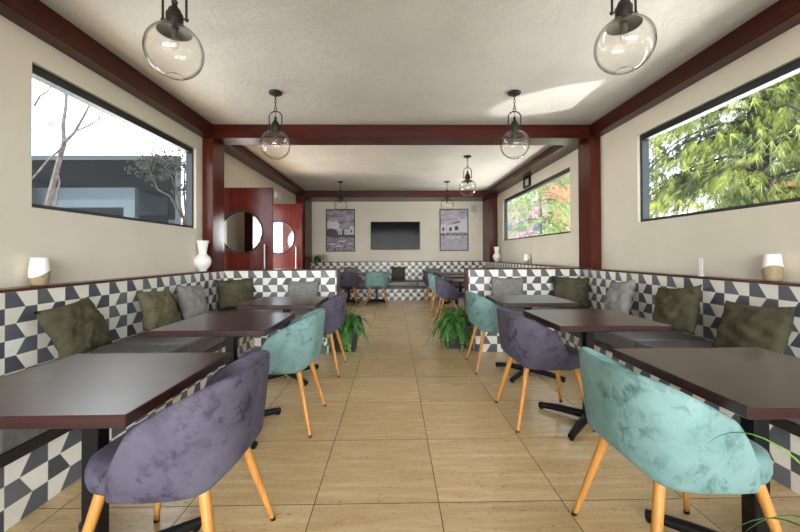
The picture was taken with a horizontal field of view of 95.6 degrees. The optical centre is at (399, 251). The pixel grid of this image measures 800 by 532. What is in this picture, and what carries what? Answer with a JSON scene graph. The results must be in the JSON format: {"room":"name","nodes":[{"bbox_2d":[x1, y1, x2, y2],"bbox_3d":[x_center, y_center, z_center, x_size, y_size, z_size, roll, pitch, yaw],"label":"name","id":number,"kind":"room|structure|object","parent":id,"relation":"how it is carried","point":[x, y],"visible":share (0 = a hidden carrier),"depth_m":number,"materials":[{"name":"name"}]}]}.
{"room":"cafe","nodes":[
{"label":"cafe","id":0,"kind":"room"},
{"bbox_2d":[0,15,201,287],"bbox_3d":[-2.566,-0.226,1.386,0.125,2.900,7.250,0,0,-1],"label":"wall","id":1,"kind":"structure","parent":0,"point":[77,246],"depth_m":2.72,"materials":[{"name":"beige paint"}]},
{"bbox_2d":[0,0,212,137],"bbox_3d":[-2.438,-1.589,1.240,0.139,0.178,6.930,0,0,-1],"label":"beam","id":2,"kind":"structure","parent":1,"relation":"attached to","point":[34,16],"depth_m":2.88,"materials":[{"name":"brown wood"}]},
{"bbox_2d":[32,64,193,227],"bbox_3d":[-2.607,-0.796,3.521,0.075,1.005,2.065,0,0,-1],"label":"window","id":3,"kind":"structure","parent":1,"relation":"in","point":[39,74],"depth_m":3.36,"materials":[{"name":"grey"}]},
{"bbox_2d":[224,152,295,203],"bbox_3d":[-2.786,-0.172,7.708,0.125,2.900,5.400,0,0,-1],"label":"wall","id":4,"kind":"structure","parent":0,"point":[237,174],"depth_m":6.46,"materials":[{"name":"beige paint"}]},
{"bbox_2d":[224,188,272,268],"bbox_3d":[-2.394,0.138,5.490,0.925,2.214,0.114,0,0,-1],"label":"door","id":5,"kind":"structure","parent":4,"relation":"in","point":[248,212],"depth_m":5.51,"materials":[{"name":"red wood"}]},
{"bbox_2d":[224,145,304,194],"bbox_3d":[-2.594,-1.567,7.323,0.259,0.118,4.600,0,0,-1],"label":"beam","id":6,"kind":"structure","parent":4,"relation":"attached to","point":[239,152],"depth_m":6.63,"materials":[{"name":"brown wood"}]},
{"bbox_2d":[275,192,281,199],"bbox_3d":[-2.712,-1.234,8.104,0.044,0.130,0.330,0,0,-1],"label":"wall box","id":7,"kind":"object","parent":4,"relation":"attached to","point":[277,195],"visible":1,"depth_m":8.05,"materials":[{"name":"white plastic"}]},
{"bbox_2d":[273,204,301,268],"bbox_3d":[-2.422,0.153,7.250,0.925,2.214,0.114,0,0,-1],"label":"door","id":8,"kind":"structure","parent":4,"relation":"in","point":[287,218],"depth_m":7.27,"materials":[{"name":"red wood"}]},
{"bbox_2d":[312,201,482,261],"bbox_3d":[-0.073,-0.161,10.514,5.640,2.900,0.125,0,0,-1],"label":"wall","id":9,"kind":"structure","parent":0,"point":[427,213],"depth_m":10.46,"materials":[{"name":"beige paint"}]},
{"bbox_2d":[326,209,354,251],"bbox_3d":[-1.702,-0.601,10.412,0.828,1.217,0.034,0,0,-1],"label":"framed print","id":10,"kind":"object","parent":9,"relation":"attached to","point":[340,226],"visible":1,"depth_m":10.42,"materials":[{"name":"black paper"}]},
{"bbox_2d":[371,222,419,249],"bbox_3d":[-0.123,-0.449,10.414,1.402,0.799,0.078,0,0,-1],"label":"television","id":11,"kind":"object","parent":9,"relation":"attached to","point":[384,235],"visible":1,"depth_m":10.37,"materials":[{"name":"black"}]},
{"bbox_2d":[440,209,468,250],"bbox_3d":[1.567,-0.620,10.464,0.827,1.209,0.034,0,0,-1],"label":"framed print","id":12,"kind":"object","parent":9,"relation":"attached to","point":[454,222],"visible":1,"depth_m":10.47,"materials":[{"name":"black paper"}]},
{"bbox_2d":[471,205,480,217],"bbox_3d":[2.208,-1.121,10.431,0.278,0.403,0.129,0,0,-1],"label":"wall speaker","id":13,"kind":"object","parent":9,"relation":"attached to","point":[474,208],"visible":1,"depth_m":10.37,"materials":[{"name":"grey plastic"}]},
{"bbox_2d":[5,300,799,531],"bbox_3d":[-0.843,1.280,3.051,7.600,0.100,15.350,0,0,-1],"label":"floor","id":14,"kind":"structure","parent":0,"point":[408,437],"depth_m":2.06,"materials":[{"name":"tile"}]},
{"bbox_2d":[0,352,229,531],"bbox_3d":[-1.128,0.842,1.345,0.700,0.750,0.660,0,0,-1],"label":"dining table","id":15,"kind":"object","parent":14,"relation":"on","point":[95,393],"visible":0.77,"depth_m":1.29,"materials":[{"name":"brown wood"}]},
{"bbox_2d":[0,268,340,531],"bbox_3d":[-1.648,0.721,1.533,1.703,1.000,7.490,0,0,-1],"label":"bench","id":16,"kind":"object","parent":14,"relation":"on","point":[36,465],"visible":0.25,"depth_m":2.50,"materials":[{"name":"tile"}]},
{"bbox_2d":[28,258,50,285],"bbox_3d":[-2.454,0.137,2.470,0.111,0.188,0.111,0,0,-1],"label":"pot","id":17,"kind":"object","parent":16,"relation":"on","point":[39,272],"visible":1,"depth_m":2.43,"materials":[{"name":"beige ceramic"}]},
{"bbox_2d":[34,296,112,358],"bbox_3d":[-2.226,0.538,2.521,0.234,0.409,0.484,0,0,-1],"label":"cushion","id":18,"kind":"object","parent":16,"relation":"on","point":[78,327],"visible":0.98,"depth_m":2.43,"materials":[{"name":"green fabric"}]},
{"bbox_2d":[0,344,186,454],"bbox_3d":[-2.031,0.806,2.213,0.679,0.131,1.397,0,0,-1],"label":"seat cushion","id":19,"kind":"object","parent":16,"relation":"on","point":[12,441],"depth_m":2.26,"materials":[{"name":"leather"}]},
{"bbox_2d":[136,290,178,332],"bbox_3d":[-2.254,0.553,3.408,0.223,0.394,0.405,0,0,13],"label":"cushion","id":20,"kind":"object","parent":16,"relation":"on","point":[159,308],"visible":0.92,"depth_m":3.31,"materials":[{"name":"green fabric"}]},
{"bbox_2d":[107,332,224,352],"bbox_3d":[-2.054,0.818,3.630,0.679,0.131,1.432,0,0,-1],"label":"seat cushion","id":21,"kind":"object","parent":16,"relation":"on","point":[193,344],"depth_m":3.08,"materials":[{"name":"leather"}]},
{"bbox_2d":[176,284,208,319],"bbox_3d":[-2.261,0.557,3.980,0.216,0.396,0.446,0,0,-1],"label":"cushion","id":22,"kind":"object","parent":16,"relation":"on","point":[192,301],"visible":0.88,"depth_m":3.86,"materials":[{"name":"grey fabric"}]},
{"bbox_2d":[194,240,211,270],"bbox_3d":[-2.478,0.058,4.561,0.204,0.383,0.204,0,0,-1],"label":"vase","id":23,"kind":"object","parent":16,"relation":"on","point":[202,261],"visible":0.99,"depth_m":4.51,"materials":[{"name":"white ceramic"}]},
{"bbox_2d":[202,138,223,270],"bbox_3d":[-2.491,-0.609,4.856,0.139,1.722,0.320,0,0,-1],"label":"column","id":24,"kind":"structure","parent":16,"relation":"on","point":[212,150],"depth_m":4.71,"materials":[{"name":"brown wood"}]},
{"bbox_2d":[216,278,253,309],"bbox_3d":[-2.177,0.561,4.825,0.468,0.402,0.210,0,-1,-34],"label":"cushion","id":25,"kind":"object","parent":16,"relation":"on","point":[232,293],"visible":0.95,"depth_m":4.75,"materials":[{"name":"green fabric"}]},
{"bbox_2d":[209,307,275,312],"bbox_3d":[-2.020,0.826,4.681,0.779,0.131,0.659,0,0,-1],"label":"seat cushion","id":26,"kind":"object","parent":16,"relation":"on","point":[213,310],"depth_m":4.62,"materials":[{"name":"fabric"}]},
{"bbox_2d":[269,309,310,321],"bbox_3d":[-1.242,0.823,4.694,0.772,0.131,0.659,0,0,-1],"label":"seat cushion","id":27,"kind":"object","parent":16,"relation":"on","point":[299,312],"depth_m":4.56,"materials":[{"name":"leather"}]},
{"bbox_2d":[287,280,319,296],"bbox_3d":[-1.306,0.577,4.904,0.440,0.362,0.207,0,0,-1],"label":"cushion","id":28,"kind":"object","parent":16,"relation":"on","point":[295,289],"visible":0.61,"depth_m":4.86,"materials":[{"name":"grey fabric"}]},
{"bbox_2d":[82,349,275,531],"bbox_3d":[-0.823,0.822,1.396,0.587,0.794,0.563,0,0,-1],"label":"tub chair","id":29,"kind":"object","parent":14,"relation":"on","point":[179,452],"visible":1,"depth_m":1.17,"materials":[{"name":"purple fabric"}]},
{"bbox_2d":[148,313,295,448],"bbox_3d":[-1.156,0.851,2.495,0.700,0.750,0.660,0,0,-1],"label":"dining table","id":30,"kind":"object","parent":14,"relation":"on","point":[231,326],"visible":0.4,"depth_m":2.37,"materials":[{"name":"brown wood"}]},
{"bbox_2d":[239,308,325,437],"bbox_3d":[-0.843,0.833,2.630,0.587,0.794,0.563,0,0,-1],"label":"tub chair","id":31,"kind":"object","parent":14,"relation":"on","point":[295,347],"visible":0.84,"depth_m":2.40,"materials":[{"name":"teal fabric"}]},
{"bbox_2d":[237,296,327,385],"bbox_3d":[-1.113,0.860,3.576,0.700,0.750,0.660,0,0,-1],"label":"dining table","id":32,"kind":"object","parent":14,"relation":"on","point":[285,303],"visible":0.45,"depth_m":3.43,"materials":[{"name":"brown wood"}]},
{"bbox_2d":[296,197,311,268],"bbox_3d":[-2.635,-0.065,10.010,0.250,2.722,0.800,0,0,-1],"label":"column","id":33,"kind":"structure","parent":14,"relation":"on","point":[306,204],"depth_m":9.76,"materials":[{"name":"brown wood"}]},
{"bbox_2d":[284,292,346,377],"bbox_3d":[-0.851,0.843,3.805,0.587,0.794,0.563,0,0,-1],"label":"tub chair","id":34,"kind":"object","parent":14,"relation":"on","point":[335,306],"visible":0.44,"depth_m":3.60,"materials":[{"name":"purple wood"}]},
{"bbox_2d":[321,305,371,355],"bbox_3d":[-0.676,0.975,4.579,0.703,0.590,0.679,0,-1,-23],"label":"potted fern","id":35,"kind":"object","parent":14,"relation":"on","point":[349,332],"visible":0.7,"depth_m":4.45,"materials":[{"name":"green plant"}]},
{"bbox_2d":[333,329,357,351],"bbox_3d":[-0.683,1.097,4.601,0.320,0.290,0.320,0,0,-1],"label":"planter","id":36,"kind":"object","parent":35,"relation":"attached to","point":[354,336],"depth_m":4.46,"materials":[{"name":"black"}]},
{"bbox_2d":[340,272,359,305],"bbox_3d":[-1.250,0.886,8.704,0.563,0.794,0.587,0,0,-1],"label":"tub chair","id":37,"kind":"object","parent":14,"relation":"on","point":[347,279],"visible":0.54,"depth_m":8.45,"materials":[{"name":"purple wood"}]},
{"bbox_2d":[346,272,362,303],"bbox_3d":[-1.270,0.907,9.074,0.660,0.750,0.700,0,0,-1],"label":"dining table","id":38,"kind":"object","parent":14,"relation":"on","point":[359,273],"visible":0.48,"depth_m":9.04,"materials":[{"name":"black metal"}]},
{"bbox_2d":[362,272,389,302],"bbox_3d":[-0.570,0.904,9.085,0.660,0.750,0.700,0,0,-1],"label":"dining table","id":39,"kind":"object","parent":14,"relation":"on","point":[388,273],"visible":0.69,"depth_m":9.03,"materials":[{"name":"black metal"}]},
{"bbox_2d":[365,272,387,305],"bbox_3d":[-0.549,0.882,8.695,0.563,0.794,0.587,0,0,-1],"label":"tub chair","id":40,"kind":"object","parent":14,"relation":"on","point":[372,279],"visible":1,"depth_m":8.45,"materials":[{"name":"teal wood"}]},
{"bbox_2d":[310,261,485,300],"bbox_3d":[-0.027,0.784,9.928,4.945,1.000,1.028,0,0,-1],"label":"bench","id":41,"kind":"object","parent":14,"relation":"on","point":[413,287],"visible":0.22,"depth_m":10.17,"materials":[{"name":"tile"}]},
{"bbox_2d":[313,254,327,264],"bbox_3d":[-2.243,0.293,10.245,0.465,0.428,0.315,0,-1,-32],"label":"trailing plant","id":42,"kind":"object","parent":41,"relation":"on","point":[316,258],"visible":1,"depth_m":10.21,"materials":[{"name":"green plant"}]},
{"bbox_2d":[344,267,357,271],"bbox_3d":[-1.347,0.615,10.053,0.400,0.374,0.201,0,0,-1],"label":"cushion","id":43,"kind":"object","parent":41,"relation":"on","point":[346,269],"visible":0.39,"depth_m":10.03,"materials":[{"name":"grey fabric"}]},
{"bbox_2d":[358,280,365,286],"bbox_3d":[-1.014,0.865,9.788,0.982,0.131,0.779,0,0,-1],"label":"seat cushion","id":44,"kind":"object","parent":41,"relation":"on","point":[362,283],"depth_m":9.40,"materials":[{"name":"fabric"}]},
{"bbox_2d":[391,266,405,279],"bbox_3d":[-0.037,0.608,10.077,0.400,0.375,0.202,0,0,-1],"label":"cushion","id":45,"kind":"object","parent":41,"relation":"on","point":[397,272],"visible":1,"depth_m":10.02,"materials":[{"name":"green fabric"}]},
{"bbox_2d":[387,280,417,286],"bbox_3d":[-0.029,0.860,9.803,0.982,0.131,0.779,0,0,-1],"label":"seat cushion","id":46,"kind":"object","parent":41,"relation":"on","point":[391,283],"depth_m":9.42,"materials":[{"name":"leather"}]},
{"bbox_2d":[426,268,440,277],"bbox_3d":[0.943,0.626,10.092,0.440,0.330,0.196,0,0,-1],"label":"cushion","id":47,"kind":"object","parent":41,"relation":"on","point":[430,270],"visible":0.42,"depth_m":10.05,"materials":[{"name":"grey fabric"}]},
{"bbox_2d":[416,279,454,286],"bbox_3d":[0.956,0.856,9.819,0.982,0.131,0.779,0,0,-1],"label":"seat cushion","id":48,"kind":"object","parent":41,"relation":"on","point":[419,282],"depth_m":9.43,"materials":[{"name":"fabric"}]},
{"bbox_2d":[423,271,446,303],"bbox_3d":[0.871,0.878,8.958,0.587,0.794,0.563,0,0,-1],"label":"tub chair","id":49,"kind":"object","parent":14,"relation":"on","point":[425,273],"visible":0.34,"depth_m":8.77,"materials":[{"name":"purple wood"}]},
{"bbox_2d":[428,273,455,311],"bbox_3d":[0.900,0.868,7.749,0.587,0.794,0.563,0,0,-1],"label":"tub chair","id":50,"kind":"object","parent":14,"relation":"on","point":[431,279],"visible":0.33,"depth_m":7.55,"materials":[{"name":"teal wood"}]},
{"bbox_2d":[425,304,472,351],"bbox_3d":[0.745,1.019,4.688,0.724,0.757,0.828,0,-1,25],"label":"potted fern","id":51,"kind":"object","parent":14,"relation":"on","point":[455,328],"visible":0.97,"depth_m":4.59,"materials":[{"name":"green plant"}]},
{"bbox_2d":[444,325,469,347],"bbox_3d":[0.730,1.091,4.743,0.320,0.290,0.320,0,0,-1],"label":"planter","id":52,"kind":"object","parent":51,"relation":"attached to","point":[456,342],"depth_m":4.60,"materials":[{"name":"black"}]},
{"bbox_2d":[434,277,463,318],"bbox_3d":[0.920,0.857,6.509,0.587,0.794,0.563,0,0,-1],"label":"tub chair","id":53,"kind":"object","parent":14,"relation":"on","point":[445,290],"visible":0.91,"depth_m":6.26,"materials":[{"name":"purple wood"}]},
{"bbox_2d":[434,272,463,303],"bbox_3d":[1.225,0.893,8.753,0.700,0.750,0.660,0,0,-1],"label":"dining table","id":54,"kind":"object","parent":14,"relation":"on","point":[436,273],"visible":0.48,"depth_m":8.63,"materials":[{"name":"brown wood"}]},
{"bbox_2d":[441,275,463,312],"bbox_3d":[1.244,0.882,7.534,0.700,0.750,0.660,0,0,-1],"label":"dining table","id":55,"kind":"object","parent":14,"relation":"on","point":[443,276],"visible":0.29,"depth_m":7.44,"materials":[{"name":"brown wood"}]},
{"bbox_2d":[449,279,463,283],"bbox_3d":[1.264,0.872,6.314,0.700,0.750,0.660,0,0,-1],"label":"dining table","id":56,"kind":"object","parent":14,"relation":"on","point":[456,281],"visible":0.04,"depth_m":6.17,"materials":[{"name":"brown wood"}]},
{"bbox_2d":[465,291,529,373],"bbox_3d":[1.012,0.835,3.880,0.587,0.794,0.563,0,0,-1],"label":"tub chair","id":57,"kind":"object","parent":14,"relation":"on","point":[482,312],"visible":0.65,"depth_m":3.65,"materials":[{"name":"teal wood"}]},
{"bbox_2d":[459,261,573,313],"bbox_3d":[1.795,0.758,7.898,1.743,1.000,5.147,0,0,-1],"label":"bench","id":58,"kind":"object","parent":14,"relation":"on","point":[489,264],"visible":0.1,"depth_m":7.62,"materials":[{"name":"tile"}]},
{"bbox_2d":[459,298,463,308],"bbox_3d":[1.416,0.818,5.617,0.912,0.131,0.598,0,0,-1],"label":"seat cushion","id":59,"kind":"object","parent":58,"relation":"on","point":[461,300],"depth_m":5.70,"materials":[{"name":"leather"}]},
{"bbox_2d":[483,197,497,260],"bbox_3d":[2.517,-0.588,10.121,0.220,1.722,0.750,0,0,-1],"label":"column","id":60,"kind":"structure","parent":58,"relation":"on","point":[490,217],"depth_m":9.75,"materials":[{"name":"brown wood"}]},
{"bbox_2d":[493,247,500,261],"bbox_3d":[2.516,0.075,9.411,0.204,0.383,0.204,0,0,-1],"label":"vase","id":61,"kind":"object","parent":58,"relation":"on","point":[496,256],"visible":1,"depth_m":9.36,"materials":[{"name":"white ceramic"}]},
{"bbox_2d":[524,254,528,263],"bbox_3d":[2.574,0.155,7.361,0.111,0.188,0.111,0,0,-1],"label":"pot","id":62,"kind":"object","parent":58,"relation":"on","point":[526,256],"visible":1,"depth_m":7.32,"materials":[{"name":"beige ceramic"}]},
{"bbox_2d":[485,295,578,382],"bbox_3d":[1.286,0.850,3.634,0.700,0.750,0.660,0,0,-1],"label":"dining table","id":63,"kind":"object","parent":14,"relation":"on","point":[526,301],"visible":0.62,"depth_m":3.49,"materials":[{"name":"brown wood"}]},
{"bbox_2d":[495,306,595,432],"bbox_3d":[1.036,0.825,2.689,0.587,0.794,0.563,0,0,-1],"label":"tub chair","id":64,"kind":"object","parent":14,"relation":"on","point":[534,346],"visible":0.98,"depth_m":2.46,"materials":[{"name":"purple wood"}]},
{"bbox_2d":[523,309,670,440],"bbox_3d":[1.343,0.840,2.585,0.700,0.750,0.660,0,0,-1],"label":"dining table","id":65,"kind":"object","parent":14,"relation":"on","point":[586,321],"visible":0.6,"depth_m":2.47,"materials":[{"name":"brown wood"}]},
{"bbox_2d":[463,267,799,494],"bbox_3d":[1.841,0.705,1.589,1.736,1.000,7.490,0,0,-1],"label":"bench","id":66,"kind":"object","parent":14,"relation":"on","point":[715,291],"visible":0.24,"depth_m":3.08,"materials":[{"name":"tile"}]},
{"bbox_2d":[466,305,539,322],"bbox_3d":[1.325,0.811,4.734,0.802,0.131,0.659,0,0,-1],"label":"seat cushion","id":67,"kind":"object","parent":66,"relation":"on","point":[519,310],"depth_m":4.64,"materials":[{"name":"fabric"}]},
{"bbox_2d":[491,277,523,294],"bbox_3d":[1.474,0.545,4.948,0.457,0.401,0.207,0,0,-1],"label":"cushion","id":68,"kind":"object","parent":66,"relation":"on","point":[500,286],"visible":0.58,"depth_m":4.91,"materials":[{"name":"grey fabric"}]},
{"bbox_2d":[532,306,592,309],"bbox_3d":[2.125,0.807,4.747,0.793,0.131,0.659,0,0,-1],"label":"seat cushion","id":69,"kind":"object","parent":66,"relation":"on","point":[580,307],"depth_m":4.71,"materials":[{"name":"leather"}]},
{"bbox_2d":[552,276,589,307],"bbox_3d":[2.289,0.537,4.859,0.470,0.408,0.211,0,-1,24],"label":"cushion","id":70,"kind":"object","parent":66,"relation":"on","point":[572,289],"visible":0.82,"depth_m":4.80,"materials":[{"name":"green fabric"}]},
{"bbox_2d":[578,138,601,268],"bbox_3d":[2.583,-0.632,4.937,0.139,1.722,0.320,0,0,-1],"label":"column","id":71,"kind":"structure","parent":66,"relation":"on","point":[589,156],"depth_m":4.80,"materials":[{"name":"brown wood"}]},
{"bbox_2d":[603,279,635,313],"bbox_3d":[2.382,0.512,3.944,0.222,0.442,0.478,0,0,-1],"label":"cushion","id":72,"kind":"object","parent":66,"relation":"on","point":[618,298],"visible":0.86,"depth_m":3.82,"materials":[{"name":"grey fabric"}]},
{"bbox_2d":[579,331,706,348],"bbox_3d":[2.222,0.798,3.698,0.633,0.131,1.432,0,0,-1],"label":"seat cushion","id":73,"kind":"object","parent":66,"relation":"on","point":[612,340],"depth_m":3.17,"materials":[{"name":"leather"}]},
{"bbox_2d":[652,284,701,333],"bbox_3d":[2.392,0.498,3.146,0.217,0.457,0.491,0,0,-10],"label":"cushion","id":74,"kind":"object","parent":66,"relation":"on","point":[679,308],"visible":0.92,"depth_m":3.04,"materials":[{"name":"green fabric"}]},
{"bbox_2d":[698,258,704,275],"bbox_3d":[2.591,0.136,3.120,0.030,0.154,0.036,0,0,-1],"label":"card","id":75,"kind":"object","parent":66,"relation":"on","point":[700,259],"visible":0.96,"depth_m":3.11,"materials":[{"name":"white paper"}]},
{"bbox_2d":[634,340,799,424],"bbox_3d":[2.244,0.786,2.281,0.633,0.131,1.397,0,0,-1],"label":"seat cushion","id":76,"kind":"object","parent":66,"relation":"on","point":[637,343],"depth_m":2.83,"materials":[{"name":"leather"}]},
{"bbox_2d":[711,301,796,353],"bbox_3d":[2.395,0.531,2.465,0.219,0.379,0.504,0,0,-1],"label":"cushion","id":77,"kind":"object","parent":66,"relation":"on","point":[742,325],"visible":0.86,"depth_m":2.39,"materials":[{"name":"green fabric"}]},
{"bbox_2d":[761,254,783,280],"bbox_3d":[2.625,0.114,2.556,0.111,0.188,0.111,0,0,-1],"label":"pot","id":78,"kind":"object","parent":66,"relation":"on","point":[772,268],"visible":1,"depth_m":2.52,"materials":[{"name":"beige ceramic"}]},
{"bbox_2d":[572,347,782,531],"bbox_3d":[1.056,0.814,1.425,0.587,0.794,0.563,0,0,-1],"label":"tub chair","id":79,"kind":"object","parent":14,"relation":"on","point":[664,431],"visible":1,"depth_m":1.21,"materials":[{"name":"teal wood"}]},
{"bbox_2d":[612,347,799,531],"bbox_3d":[1.362,0.830,1.390,0.700,0.750,0.660,0,0,-1],"label":"dining table","id":80,"kind":"object","parent":14,"relation":"on","point":[758,385],"visible":0.84,"depth_m":1.36,"materials":[{"name":"brown wood"}]},
{"bbox_2d":[708,432,799,531],"bbox_3d":[0.974,0.819,0.740,0.678,0.765,0.538,0,0,-1],"label":"spider plant","id":81,"kind":"object","parent":14,"relation":"on","point":[788,453],"visible":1,"depth_m":0.88,"materials":[{"name":"green plant"}]},
{"bbox_2d":[40,0,777,190],"bbox_3d":[0.044,-1.775,2.991,6.000,0.200,15.550,0,0,-1],"label":"ceiling","id":82,"kind":"structure","parent":0,"point":[352,62],"depth_m":3.20,"materials":[{"name":"paint"}]},
{"bbox_2d":[142,0,204,80],"bbox_3d":[-1.267,-1.329,2.042,0.300,0.697,0.300,0,0,-1],"label":"pendant lamp","id":83,"kind":"object","parent":82,"relation":"hanging from","point":[173,28],"visible":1,"depth_m":2.03,"materials":[{"name":"clear glass"}]},
{"bbox_2d":[260,89,290,159],"bbox_3d":[-1.294,-1.314,3.781,0.300,0.697,0.300,0,0,-1],"label":"pendant lamp","id":84,"kind":"object","parent":82,"relation":"hanging from","point":[275,132],"visible":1,"depth_m":3.77,"materials":[{"name":"clear glass"}]},
{"bbox_2d":[337,181,345,211],"bbox_3d":[-1.374,-1.274,8.430,0.300,0.697,0.300,0,0,-1],"label":"pendant lamp","id":85,"kind":"object","parent":82,"relation":"hanging from","point":[340,182],"visible":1,"depth_m":8.42,"materials":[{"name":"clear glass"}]},
{"bbox_2d":[296,190,497,201],"bbox_3d":[-0.072,-1.526,10.063,5.390,0.178,0.800,0,0,-1],"label":"beam","id":86,"kind":"structure","parent":82,"relation":"attached to","point":[455,195],"depth_m":9.69,"materials":[{"name":"brown wood"}]},
{"bbox_2d":[212,124,599,144],"bbox_3d":[0.041,-1.570,4.905,5.213,0.178,0.320,0,0,-1],"label":"beam","id":87,"kind":"structure","parent":82,"relation":"attached to","point":[226,134],"depth_m":4.76,"materials":[{"name":"brown wood"}]},
{"bbox_2d":[442,181,453,209],"bbox_3d":[1.109,-1.286,8.480,0.300,0.697,0.300,0,0,-1],"label":"pendant lamp","id":88,"kind":"object","parent":82,"relation":"hanging from","point":[446,197],"visible":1,"depth_m":8.47,"materials":[{"name":"clear glass"}]},
{"bbox_2d":[459,155,476,196],"bbox_3d":[1.177,-1.304,6.288,0.300,0.697,0.300,0,0,-1],"label":"pendant lamp","id":89,"kind":"object","parent":82,"relation":"hanging from","point":[467,177],"visible":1,"depth_m":6.28,"materials":[{"name":"clear glass"}]},
{"bbox_2d":[500,90,529,158],"bbox_3d":[1.208,-1.325,3.811,0.300,0.697,0.300,0,0,-1],"label":"pendant lamp","id":90,"kind":"object","parent":82,"relation":"hanging from","point":[514,127],"visible":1,"depth_m":3.80,"materials":[{"name":"clear glass"}]},
{"bbox_2d":[593,0,657,74],"bbox_3d":[1.236,-1.341,2.001,0.300,0.697,0.300,0,0,-1],"label":"pendant lamp","id":91,"kind":"object","parent":82,"relation":"hanging from","point":[625,22],"visible":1,"depth_m":1.99,"materials":[{"name":"clear glass"}]},
{"bbox_2d":[497,149,578,266],"bbox_3d":[2.728,-0.197,7.796,0.125,2.900,5.400,0,0,-1],"label":"wall","id":92,"kind":"structure","parent":0,"point":[558,249],"depth_m":6.51,"materials":[{"name":"beige paint"}]},
{"bbox_2d":[523,176,530,188],"bbox_3d":[2.642,-1.427,7.535,0.042,0.195,0.360,0,0,-1],"label":"wall sign","id":93,"kind":"object","parent":92,"relation":"attached to","point":[527,181],"visible":1,"depth_m":7.48,"materials":[{"name":"black plastic"}]},
{"bbox_2d":[487,145,577,194],"bbox_3d":[2.520,-1.591,7.405,0.290,0.118,4.600,0,0,-1],"label":"beam","id":94,"kind":"structure","parent":92,"relation":"attached to","point":[554,153],"depth_m":6.66,"materials":[{"name":"brown wood"}]},
{"bbox_2d":[504,168,569,240],"bbox_3d":[2.735,-0.802,7.504,0.075,1.045,3.525,0,0,-1],"label":"window","id":95,"kind":"structure","parent":92,"relation":"in","point":[567,171],"depth_m":7.63,"materials":[{"name":"grey"}]},
{"bbox_2d":[600,24,799,281],"bbox_3d":[2.771,-0.251,1.471,0.125,2.900,7.250,0,0,-1],"label":"wall","id":96,"kind":"structure","parent":0,"point":[731,243],"depth_m":3.30,"materials":[{"name":"beige paint"}]},
{"bbox_2d":[590,0,799,136],"bbox_3d":[2.635,-1.618,1.321,0.139,0.166,6.930,0,0,-1],"label":"beam","id":97,"kind":"structure","parent":96,"relation":"attached to","point":[781,16],"depth_m":2.98,"materials":[{"name":"brown wood"}]},
{"bbox_2d":[640,58,799,221],"bbox_3d":[2.760,-0.826,2.334,0.075,0.975,3.465,0,0,-1],"label":"window","id":98,"kind":"structure","parent":96,"relation":"in","point":[793,68],"depth_m":3.22,"materials":[{"name":"grey"}]},
{"label":"outside","id":99,"kind":"structure","parent":0,"visible":0},
{"bbox_3d":[6.815,1.480,12.098,46.000,0.180,56.000,0,0,-1],"label":"ground","id":100,"kind":"structure","parent":99,"visible":0},
{"bbox_2d":[32,87,102,205],"bbox_3d":[-4.220,-0.567,4.490,1.255,3.888,0.516,0,0,-1],"label":"bare tree","id":101,"kind":"object","parent":100,"relation":"on","point":[55,175],"visible":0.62,"depth_m":4.55,"materials":[{"name":"grey plant"}]},
{"bbox_2d":[32,86,185,224],"bbox_3d":[-8.521,-1.022,9.275,11.265,4.880,3.300,0,0,-1],"label":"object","id":102,"kind":"object","parent":100,"relation":"on","point":[93,177],"visible":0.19,"depth_m":8.23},
{"bbox_2d":[124,149,185,224],"bbox_3d":[-4.035,-0.275,6.244,1.522,3.332,0.622,0,0,-1],"label":"tree","id":103,"kind":"object","parent":100,"relation":"on","point":[155,158],"visible":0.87,"depth_m":6.22,"materials":[{"name":"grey plant"}]},
{"bbox_2d":[508,201,547,238],"bbox_3d":[6.415,-0.718,24.092,4.400,4.420,6.040,0,0,-1],"label":"building","id":104,"kind":"structure","parent":100,"relation":"on","point":[532,213],"depth_m":21.13,"materials":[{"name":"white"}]},
{"bbox_2d":[508,175,569,238],"bbox_3d":[4.890,-0.884,12.704,4.892,6.084,4.942,0,-1,18],"label":"conifer","id":105,"kind":"object","parent":100,"relation":"on","point":[556,227],"visible":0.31,"depth_m":12.46,"materials":[{"name":"green plant"}]},
{"bbox_2d":[538,174,569,231],"bbox_3d":[11.042,-1.506,22.192,4.200,5.920,6.000,0,0,-1],"label":"tree","id":106,"kind":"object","parent":100,"relation":"on","point":[558,192],"visible":0.04,"depth_m":20.73,"materials":[{"name":"orange plant"}]},
{"bbox_2d":[649,73,799,217],"bbox_3d":[6.237,-1.739,6.199,7.015,8.501,6.501,0,-1,-45],"label":"pine tree","id":107,"kind":"object","parent":100,"relation":"on","point":[756,138],"visible":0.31,"depth_m":6.00,"materials":[{"name":"green plant"}]},
{"bbox_2d":[699,84,799,200],"bbox_3d":[11.844,-3.534,10.775,6.578,11.591,6.560,-1,-1,37],"label":"pine tree","id":108,"kind":"object","parent":100,"relation":"on","point":[742,112],"visible":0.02,"depth_m":10.71,"materials":[{"name":"green plant"}]},
{"bbox_2d":[770,179,799,197],"bbox_3d":[9.246,-0.153,6.549,0.400,2.970,6.500,0,0,-1],"label":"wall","id":109,"kind":"structure","parent":100,"relation":"on","point":[799,179],"depth_m":8.38,"materials":[{"name":"beige"}]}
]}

